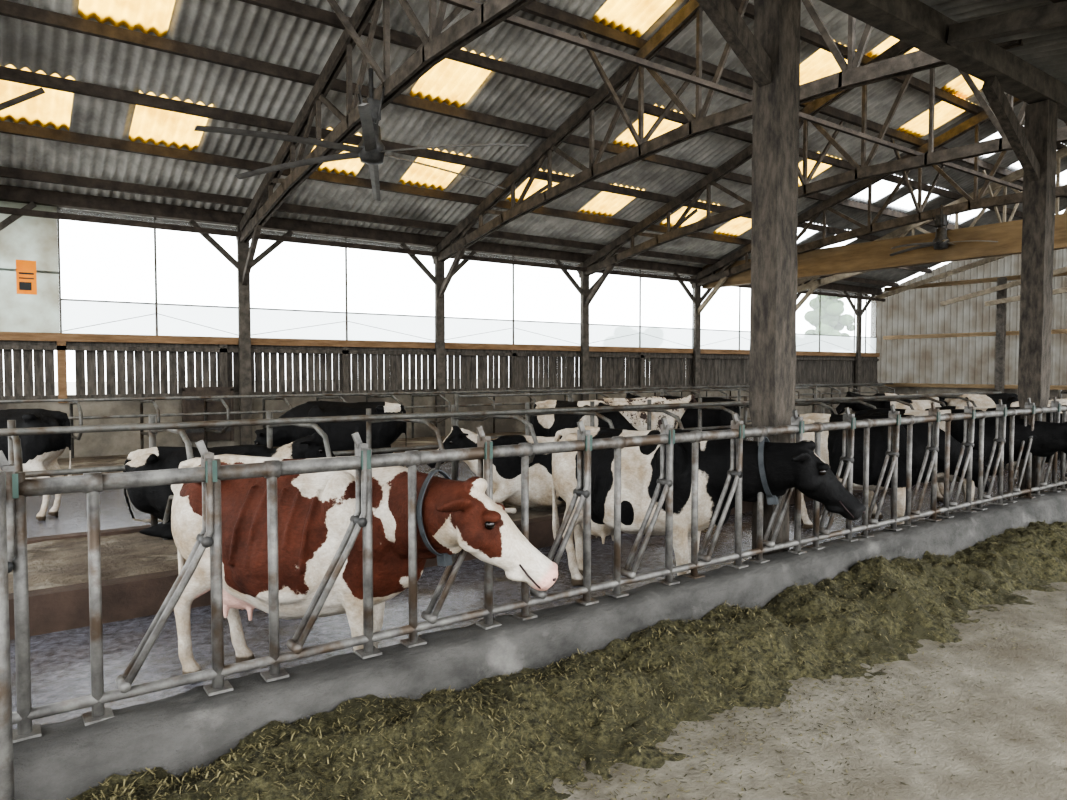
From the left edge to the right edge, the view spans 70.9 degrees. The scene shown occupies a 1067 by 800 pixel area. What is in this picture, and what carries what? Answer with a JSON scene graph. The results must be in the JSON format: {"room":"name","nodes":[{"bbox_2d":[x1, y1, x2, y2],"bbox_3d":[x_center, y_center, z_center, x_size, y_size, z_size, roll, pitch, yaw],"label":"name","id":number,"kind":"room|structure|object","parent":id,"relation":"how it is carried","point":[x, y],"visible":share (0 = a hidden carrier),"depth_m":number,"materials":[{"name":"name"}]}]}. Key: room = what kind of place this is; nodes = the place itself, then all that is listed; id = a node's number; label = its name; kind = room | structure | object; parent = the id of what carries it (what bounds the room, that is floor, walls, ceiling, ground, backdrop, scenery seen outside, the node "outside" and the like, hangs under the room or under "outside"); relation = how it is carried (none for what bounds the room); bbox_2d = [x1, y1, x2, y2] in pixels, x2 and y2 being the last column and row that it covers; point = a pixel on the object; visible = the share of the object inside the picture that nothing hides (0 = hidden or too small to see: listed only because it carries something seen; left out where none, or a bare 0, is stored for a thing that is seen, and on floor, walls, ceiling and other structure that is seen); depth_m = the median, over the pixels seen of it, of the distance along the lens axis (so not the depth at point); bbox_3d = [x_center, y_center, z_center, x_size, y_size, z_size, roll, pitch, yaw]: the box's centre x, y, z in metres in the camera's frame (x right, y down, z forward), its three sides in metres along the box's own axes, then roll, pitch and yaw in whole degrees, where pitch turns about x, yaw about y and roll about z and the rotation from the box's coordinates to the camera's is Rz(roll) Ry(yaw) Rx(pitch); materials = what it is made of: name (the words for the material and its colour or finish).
{"room":"farm building","nodes":[
{"label":"farm building","id":0,"kind":"room"},
{"bbox_2d":[4,377,685,395],"bbox_3d":[1.486,0.751,32.037,280.000,0.340,230.000,-2,3,-36],"label":"ground","id":1,"kind":"structure","parent":0,"point":[71,386],"depth_m":84.66,"materials":[{"name":"grey concrete"}]},
{"bbox_2d":[653,295,855,335],"bbox_3d":[23.521,-5.841,75.842,28.947,9.412,19.869,-2,3,-36],"label":"tree","id":2,"kind":"object","parent":1,"relation":"on","point":[832,322],"visible":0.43,"depth_m":68.09,"materials":[{"name":"green plant"}]},
{"bbox_2d":[0,332,879,458],"bbox_3d":[0.092,-0.239,20.122,33.797,2.470,0.280,-2,3,-36],"label":"wall","id":3,"kind":"structure","parent":0,"point":[470,365],"depth_m":16.81,"materials":[{"name":"wood"}]},
{"bbox_2d":[0,201,59,332],"bbox_3d":[-9.209,-2.353,13.281,1.350,2.300,0.050,-2,3,-36],"label":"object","id":4,"kind":"structure","parent":3,"relation":"in","point":[31,238],"depth_m":13.45,"materials":[{"name":"metal"}]},
{"bbox_2d":[16,260,36,294],"bbox_3d":[-9.026,-2.185,13.350,0.300,0.600,0.025,-2,3,-36],"label":"warning sign","id":5,"kind":"object","parent":4,"relation":"attached to","point":[26,278],"visible":1,"depth_m":13.34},
{"bbox_2d":[57,207,238,336],"bbox_3d":[-7.361,-2.406,14.614,3.213,2.300,0.088,-2,3,-36],"label":"windbreak curtain","id":6,"kind":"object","parent":3,"relation":"in","point":[79,316],"depth_m":14.54,"materials":[{"name":"white fabric"}]},
{"bbox_2d":[182,387,233,442],"bbox_3d":[-6.559,0.290,15.134,0.970,1.110,0.060,-2,3,-36],"label":"door","id":7,"kind":"structure","parent":3,"relation":"in","point":[188,405],"depth_m":15.12,"materials":[{"name":"brown wood"}]},
{"bbox_2d":[250,238,434,341],"bbox_3d":[-4.217,-2.497,16.896,4.562,2.300,0.088,-2,3,-36],"label":"windbreak curtain","id":8,"kind":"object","parent":3,"relation":"in","point":[265,322],"depth_m":16.86,"materials":[{"name":"white fabric"}]},
{"bbox_2d":[445,256,580,345],"bbox_3d":[-0.528,-2.604,19.574,4.562,2.300,0.088,-2,3,-36],"label":"window","id":9,"kind":"structure","parent":3,"relation":"in","point":[457,329],"depth_m":19.55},
{"bbox_2d":[580,270,692,348],"bbox_3d":[3.161,-2.711,22.252,4.562,2.300,0.088,-2,3,-36],"label":"window","id":10,"kind":"structure","parent":3,"relation":"in","point":[599,334],"depth_m":22.24,"materials":[{"name":"white plastic"}]},
{"bbox_2d":[692,287,749,349],"bbox_3d":[6.850,-2.818,24.931,4.562,2.300,0.088,-2,3,-36],"label":"window","id":11,"kind":"structure","parent":3,"relation":"in","point":[710,338],"depth_m":24.52,"materials":[{"name":"white plastic"}]},
{"bbox_2d":[796,289,853,352],"bbox_3d":[10.539,-2.925,27.609,4.562,2.300,0.088,-2,3,-36],"label":"window","id":12,"kind":"structure","parent":3,"relation":"in","point":[804,342],"depth_m":27.76,"materials":[{"name":"white plastic"}]},
{"bbox_2d":[854,293,876,352],"bbox_3d":[13.035,-2.998,29.421,1.615,2.300,0.088,-2,3,-36],"label":"window","id":13,"kind":"structure","parent":3,"relation":"in","point":[868,344],"depth_m":29.43,"materials":[{"name":"white plastic"}]},
{"bbox_2d":[0,0,1066,294],"bbox_3d":[3.812,-5.434,14.709,33.700,3.812,13.850,-2,3,-36],"label":"roof","id":14,"kind":"structure","parent":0,"point":[235,27],"depth_m":13.25,"materials":[{"name":"grey metal"}]},
{"bbox_2d":[0,87,44,110],"bbox_3d":[-5.979,-4.375,7.601,2.653,4.823,13.063,-2,3,-36],"label":"ceiling fan","id":15,"kind":"object","parent":14,"relation":"hanging from","point":[39,91],"depth_m":10.54,"materials":[{"name":"grey metal"}]},
{"bbox_2d":[194,68,529,200],"bbox_3d":[-2.054,-3.589,9.496,4.237,1.186,3.859,-2,3,-36],"label":"ceiling fan","id":16,"kind":"object","parent":14,"relation":"hanging from","point":[371,151],"visible":1,"depth_m":9.39,"materials":[{"name":"metal"}]},
{"bbox_2d":[0,0,1066,296],"bbox_3d":[3.782,-5.323,14.753,33.700,3.790,13.440,-2,3,-36],"label":"roof purlins","id":17,"kind":"structure","parent":14,"relation":"attached to","point":[7,8],"depth_m":13.40,"materials":[{"name":"brown wood"}]},
{"bbox_2d":[440,0,1022,191],"bbox_3d":[1.197,-4.208,9.250,23.000,0.070,0.060,-2,3,-36],"label":"tie beam","id":18,"kind":"structure","parent":14,"relation":"attached to","point":[466,4],"depth_m":9.73,"materials":[{"name":"brown wood"}]},
{"bbox_2d":[820,0,1066,122],"bbox_3d":[3.119,-4.752,6.581,23.000,2.830,0.220,-2,3,-36],"label":"beam","id":19,"kind":"structure","parent":14,"relation":"attached to","point":[915,23],"depth_m":7.29,"materials":[{"name":"brown wood"}]},
{"bbox_2d":[889,205,997,255],"bbox_3d":[9.427,-3.987,17.333,2.134,1.016,2.400,-2,3,-36],"label":"ceiling fan","id":20,"kind":"object","parent":14,"relation":"hanging from","point":[941,241],"visible":0.91,"depth_m":17.26,"materials":[{"name":"metal"}]},
{"bbox_2d":[10,437,1066,799],"bbox_3d":[5.843,1.397,10.737,38.000,0.050,22.400,-2,3,-36],"label":"floor","id":21,"kind":"structure","parent":0,"point":[1045,756],"depth_m":4.19,"materials":[{"name":"grey concrete"}]},
{"bbox_2d":[0,409,71,520],"bbox_3d":[-6.749,0.751,9.008,2.259,1.388,0.674,0,2,-6],"label":"cow","id":22,"kind":"object","parent":21,"relation":"on","point":[39,452],"visible":0.66,"depth_m":8.93},
{"bbox_2d":[254,401,406,466],"bbox_3d":[-2.990,0.685,10.999,2.229,1.360,0.674,0,2,-8],"label":"cow","id":23,"kind":"object","parent":21,"relation":"on","point":[383,434],"visible":0.46,"depth_m":10.82},
{"bbox_2d":[171,454,557,674],"bbox_3d":[-1.000,0.981,4.124,2.459,1.332,0.726,1,3,27],"label":"cow","id":24,"kind":"object","parent":21,"relation":"on","point":[315,510],"visible":0.7,"depth_m":3.97},
{"bbox_2d":[8,412,862,639],"bbox_3d":[2.636,1.044,15.566,32.500,0.270,9.900,-2,3,-36],"label":"platform","id":25,"kind":"object","parent":21,"relation":"on","point":[139,570],"visible":0.05,"depth_m":5.98,"materials":[{"name":"brown concrete"}]},
{"bbox_2d":[123,432,335,538],"bbox_3d":[-2.918,0.798,7.383,2.205,0.966,0.881,0,2,-6],"label":"cow","id":26,"kind":"object","parent":25,"relation":"on","point":[152,500],"visible":0.34,"depth_m":7.21},
{"bbox_2d":[427,426,565,513],"bbox_3d":[-0.081,0.756,8.424,2.205,0.966,0.881,-1,2,-21],"label":"cow","id":27,"kind":"object","parent":25,"relation":"on","point":[506,470],"visible":0.39,"depth_m":8.20},
{"bbox_2d":[0,391,1001,539],"bbox_3d":[0.627,0.640,9.548,21.800,1.158,1.807,-2,3,-36],"label":"rails","id":28,"kind":"object","parent":25,"relation":"on","point":[13,433],"visible":0.43,"depth_m":7.96,"materials":[{"name":"metal"}]},
{"bbox_2d":[0,185,885,444],"bbox_3d":[0.159,-1.496,19.898,33.700,5.000,0.320,-2,3,-36],"label":"posts","id":29,"kind":"object","parent":21,"relation":"on","point":[33,197],"visible":0.71,"depth_m":16.82,"materials":[{"name":"brown wood"}]},
{"bbox_2d":[235,0,534,285],"bbox_3d":[-2.290,-4.482,10.279,2.653,4.823,13.063,-2,3,-36],"label":"roof truss","id":30,"kind":"object","parent":29,"relation":"on","point":[435,48],"depth_m":10.36,"materials":[{"name":"brown wood"}]},
{"bbox_2d":[431,0,1022,297],"bbox_3d":[1.400,-4.589,12.957,2.653,4.823,13.063,-2,3,-36],"label":"roof truss","id":31,"kind":"object","parent":29,"relation":"on","point":[851,75],"depth_m":12.25,"materials":[{"name":"brown wood"}]},
{"bbox_2d":[576,40,1066,306],"bbox_3d":[5.089,-4.696,15.635,2.653,4.823,13.063,-2,3,-36],"label":"roof truss","id":32,"kind":"object","parent":29,"relation":"on","point":[594,264],"depth_m":14.88,"materials":[{"name":"brown wood"}]},
{"bbox_2d":[689,97,1066,314],"bbox_3d":[8.778,-4.803,18.314,2.653,4.823,13.063,-2,3,-36],"label":"roof truss","id":33,"kind":"object","parent":29,"relation":"on","point":[704,276],"depth_m":18.31,"materials":[{"name":"brown wood"}]},
{"bbox_2d":[702,213,1066,288],"bbox_3d":[9.054,-3.642,18.499,0.250,0.700,12.500,-2,3,-36],"label":"timber beam","id":34,"kind":"structure","parent":29,"relation":"on","point":[873,255],"depth_m":18.18,"materials":[{"name":"brown wood"}]},
{"bbox_2d":[796,146,1066,310],"bbox_3d":[12.467,-4.910,20.992,2.653,4.823,13.063,-2,3,-36],"label":"roof truss","id":35,"kind":"object","parent":29,"relation":"on","point":[1061,153],"depth_m":21.43,"materials":[{"name":"brown wood"}]},
{"bbox_2d":[0,383,894,474],"bbox_3d":[1.018,0.401,17.513,31.800,1.400,4.762,-2,3,-36],"label":"rails","id":36,"kind":"object","parent":21,"relation":"on","point":[567,392],"visible":0.41,"depth_m":15.44,"materials":[{"name":"metal"}]},
{"bbox_2d":[13,486,1066,799],"bbox_3d":[4.113,1.296,7.156,21.000,0.438,0.390,-2,3,-36],"label":"kerb","id":37,"kind":"object","parent":21,"relation":"on","point":[176,734],"visible":0.62,"depth_m":3.70,"materials":[{"name":"concrete"}]},
{"bbox_2d":[0,396,1066,799],"bbox_3d":[4.724,0.749,7.485,19.400,1.506,0.440,-2,3,-36],"label":"fence","id":38,"kind":"object","parent":37,"relation":"on","point":[14,488],"visible":0.94,"depth_m":3.76,"materials":[{"name":"metal"}]},
{"bbox_2d":[66,520,1066,799],"bbox_3d":[4.646,1.385,5.575,18.000,0.411,2.890,-2,3,-36],"label":"heap","id":39,"kind":"object","parent":21,"relation":"on","point":[501,737],"visible":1,"depth_m":3.79,"materials":[{"name":"plant"}]},
{"bbox_2d":[531,400,638,436],"bbox_3d":[0.797,0.676,11.242,2.229,1.360,0.674,2,3,44],"label":"cow","id":40,"kind":"object","parent":21,"relation":"on","point":[543,425],"visible":0.27,"depth_m":11.19},
{"bbox_2d":[597,394,696,430],"bbox_3d":[1.950,0.603,12.717,2.259,1.388,0.674,-1,2,-16],"label":"cow","id":41,"kind":"object","parent":21,"relation":"on","point":[637,419],"visible":0.32,"depth_m":12.47},
{"bbox_2d":[626,393,739,430],"bbox_3d":[2.454,0.585,13.155,2.259,1.388,0.674,1,3,24],"label":"cow","id":42,"kind":"object","parent":21,"relation":"on","point":[710,417],"visible":0.2,"depth_m":12.67},
{"bbox_2d":[552,426,865,585],"bbox_3d":[1.163,0.902,5.798,2.558,1.350,0.671,2,3,39],"label":"cow","id":43,"kind":"object","parent":21,"relation":"on","point":[769,468],"visible":0.66,"depth_m":5.60},
{"bbox_2d":[696,0,800,557],"bbox_3d":[1.362,-0.851,5.459,1.516,4.864,0.243,-2,3,-36],"label":"support post","id":44,"kind":"object","parent":21,"relation":"on","point":[770,55],"visible":0.74,"depth_m":5.71,"materials":[{"name":"brown wood"}]},
{"bbox_2d":[832,391,946,415],"bbox_3d":[6.949,0.526,14.628,2.259,1.388,0.674,0,2,-1],"label":"cow","id":45,"kind":"object","parent":21,"relation":"on","point":[922,405],"visible":0.19,"depth_m":14.46},
{"bbox_2d":[790,413,992,528],"bbox_3d":[3.750,0.814,8.178,2.110,1.333,0.666,2,3,37],"label":"cow","id":46,"kind":"object","parent":21,"relation":"on","point":[831,441],"visible":0.33,"depth_m":7.90},
{"bbox_2d":[855,408,1066,518],"bbox_3d":[4.925,0.784,8.557,2.537,1.362,0.682,2,3,39],"label":"cow","id":47,"kind":"object","parent":21,"relation":"on","point":[1049,438],"visible":0.26,"depth_m":8.20},
{"bbox_2d":[925,406,1061,501],"bbox_3d":[6.396,0.753,9.685,2.575,1.330,0.678,2,3,42],"label":"cow","id":48,"kind":"object","parent":21,"relation":"on","point":[940,490],"visible":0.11,"depth_m":9.96},
{"bbox_2d":[944,393,1050,407],"bbox_3d":[9.098,0.526,14.633,2.259,1.388,0.674,0,2,0],"label":"cow","id":49,"kind":"object","parent":21,"relation":"on","point":[989,400],"visible":0.16,"depth_m":14.46},
{"bbox_2d":[982,75,1057,496],"bbox_3d":[5.326,-0.966,8.337,1.516,4.864,0.243,-2,3,-36],"label":"support post","id":50,"kind":"object","parent":21,"relation":"on","point":[1035,149],"visible":0.77,"depth_m":8.57,"materials":[{"name":"brown wood"}]},
{"bbox_2d":[1010,398,1066,481],"bbox_3d":[8.559,0.627,12.116,2.259,1.388,0.674,-1,2,-16],"label":"cow","id":51,"kind":"object","parent":21,"relation":"on","point":[1063,401],"visible":0.07,"depth_m":11.96},
{"bbox_2d":[1058,390,1066,398],"bbox_3d":[15.169,0.421,17.006,9.570,1.400,2.435,-2,3,-36],"label":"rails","id":52,"kind":"object","parent":21,"relation":"on","point":[1060,392],"visible":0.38,"depth_m":15.12,"materials":[{"name":"metal"}]},
{"bbox_2d":[870,249,1066,399],"bbox_3d":[18.826,-3.308,22.513,0.740,8.411,18.480,-2,3,-36],"label":"wall","id":53,"kind":"structure","parent":0,"point":[952,328],"depth_m":27.27,"materials":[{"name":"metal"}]},
{"bbox_2d":[919,0,1066,84],"bbox_3d":[5.318,-1.086,5.401,25.000,5.338,4.950,-2,3,-36],"label":"roof","id":54,"kind":"structure","parent":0,"point":[1041,25],"depth_m":7.07,"materials":[{"name":"grey metal"}]}
]}

